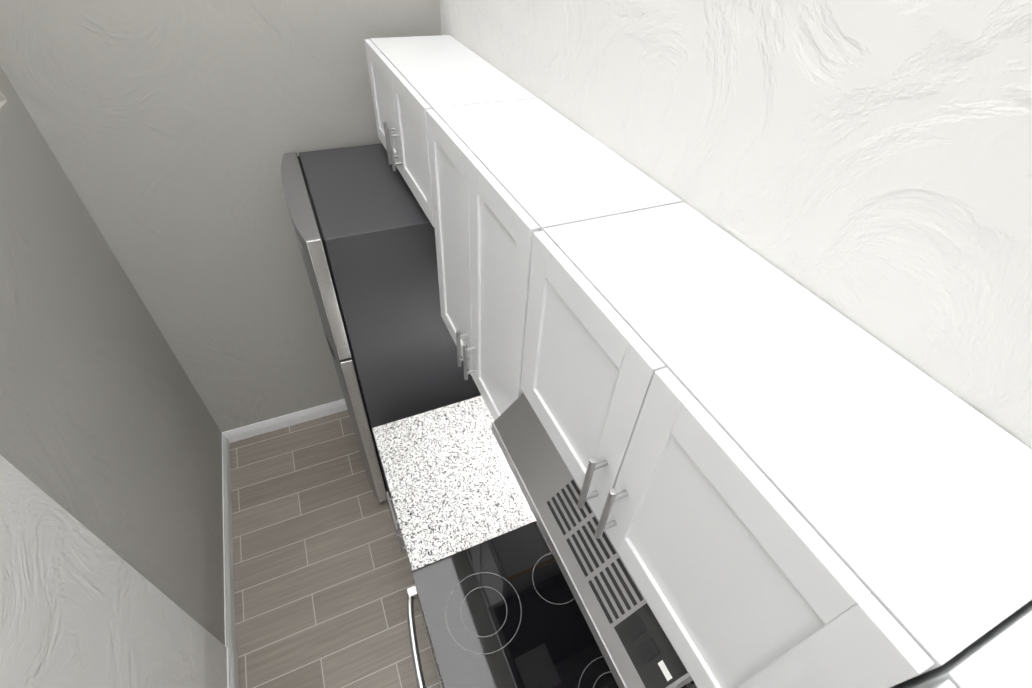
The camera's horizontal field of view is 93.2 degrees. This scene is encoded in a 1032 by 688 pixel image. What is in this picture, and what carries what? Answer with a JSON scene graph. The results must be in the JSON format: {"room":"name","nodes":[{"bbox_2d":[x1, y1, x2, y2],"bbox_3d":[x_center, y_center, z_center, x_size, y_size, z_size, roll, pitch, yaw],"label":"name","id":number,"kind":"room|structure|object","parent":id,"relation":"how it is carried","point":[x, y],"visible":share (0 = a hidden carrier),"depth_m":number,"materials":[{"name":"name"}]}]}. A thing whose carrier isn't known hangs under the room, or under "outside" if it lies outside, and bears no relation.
{"room":"kitchen","nodes":[
{"label":"kitchen","id":0,"kind":"room"},
{"bbox_2d":[0,66,224,645],"bbox_3d":[-1.420,-0.623,0.993,0.110,4.400,1.200,-15,46,-19],"label":"wall strip","id":1,"kind":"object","parent":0,"point":[110,434],"visible":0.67,"depth_m":1.62,"materials":[{"name":"grey paint"}]},
{"bbox_2d":[0,455,226,687],"bbox_3d":[-0.686,0.527,-0.182,0.117,4.400,2.400,-15,46,-19],"label":"wall","id":2,"kind":"structure","parent":0,"point":[82,606],"depth_m":1.22,"materials":[{"name":"white paint"}]},
{"bbox_2d":[222,434,238,687],"bbox_3d":[-0.973,1.702,1.696,0.021,0.094,3.586,-15,46,-19],"label":"baseboard","id":3,"kind":"structure","parent":2,"relation":"attached to","point":[230,645],"depth_m":2.31,"materials":[{"name":"white paint"}]},
{"bbox_2d":[0,0,440,431],"bbox_3d":[-1.032,-1.221,1.658,1.560,4.400,0.120,-15,46,-19],"label":"wall","id":4,"kind":"structure","parent":0,"point":[172,132],"depth_m":1.91,"materials":[{"name":"grey paint"}]},
{"bbox_2d":[222,399,347,442],"bbox_3d":[-1.055,0.376,3.104,1.442,0.094,0.014,-15,46,-19],"label":"baseboard","id":5,"kind":"structure","parent":4,"relation":"attached to","point":[270,425],"depth_m":2.97,"materials":[{"name":"white paint"}]},
{"bbox_2d":[230,410,440,687],"bbox_3d":[-1.233,3.046,0.351,5.120,0.050,7.120,-15,46,-19],"label":"floor","id":6,"kind":"structure","parent":0,"point":[323,579],"depth_m":2.40,"materials":[{"name":"tile"}]},
{"bbox_2d":[281,143,480,501],"bbox_3d":[-0.547,-0.025,2.426,0.704,1.655,0.720,-15,46,-19],"label":"fridge","id":7,"kind":"object","parent":6,"relation":"on","point":[364,228],"visible":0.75,"depth_m":1.83,"materials":[{"name":"grey metal"}]},
{"bbox_2d":[386,492,405,552],"bbox_3d":[-0.177,0.788,2.148,0.664,0.884,0.589,-15,46,-19],"label":"base cabinet","id":8,"kind":"object","parent":6,"relation":"on","point":[396,523],"visible":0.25,"depth_m":1.83,"materials":[{"name":"white"}]},
{"bbox_2d":[372,396,535,570],"bbox_3d":[-0.147,0.415,1.804,0.649,0.128,0.596,-15,46,-19],"label":"countertop","id":9,"kind":"structure","parent":8,"relation":"on","point":[453,486],"depth_m":1.76,"materials":[{"name":"white stone"}]},
{"bbox_2d":[407,521,696,687],"bbox_3d":[0.057,1.109,1.597,0.689,1.192,0.723,-15,46,-19],"label":"range","id":10,"kind":"object","parent":6,"relation":"on","point":[502,611],"visible":0.4,"depth_m":1.43,"materials":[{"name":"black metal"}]},
{"bbox_2d":[440,0,1031,448],"bbox_3d":[0.356,-0.450,0.933,0.120,4.400,3.180,-15,46,-19],"label":"wall","id":11,"kind":"structure","parent":0,"point":[864,164],"depth_m":0.66,"materials":[{"name":"white paint"}]},
{"bbox_2d":[364,35,536,226],"bbox_3d":[-0.273,-0.774,1.699,0.364,0.355,0.785,-15,46,-19],"label":"upper cabinet","id":12,"kind":"object","parent":11,"relation":"attached to","point":[413,79],"visible":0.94,"depth_m":1.56,"materials":[{"name":"white wood"}]},
{"bbox_2d":[426,98,681,420],"bbox_3d":[0.012,-0.186,1.347,0.364,0.704,0.647,-15,46,-19],"label":"upper cabinet","id":13,"kind":"object","parent":11,"relation":"attached to","point":[509,179],"visible":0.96,"depth_m":1.12,"materials":[{"name":"white wood"}]},
{"bbox_2d":[521,202,1031,687],"bbox_3d":[0.297,0.144,0.799,0.364,0.408,0.713,-15,46,-19],"label":"upper cabinet","id":14,"kind":"object","parent":11,"relation":"attached to","point":[782,479],"visible":1,"depth_m":0.59,"materials":[{"name":"white wood"}]},
{"bbox_2d":[492,393,692,687],"bbox_3d":[0.247,0.320,1.019,0.395,0.150,0.611,-15,46,-19],"label":"range hood","id":15,"kind":"object","parent":14,"relation":"attached to","point":[637,649],"visible":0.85,"depth_m":0.90,"materials":[{"name":"silver metal"}]},
{"bbox_2d":[891,600,1031,687],"bbox_3d":[0.569,0.692,0.450,0.364,0.704,0.655,-15,46,-19],"label":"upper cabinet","id":16,"kind":"object","parent":11,"relation":"attached to","point":[999,655],"visible":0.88,"depth_m":0.39,"materials":[{"name":"white wood"}]}
]}

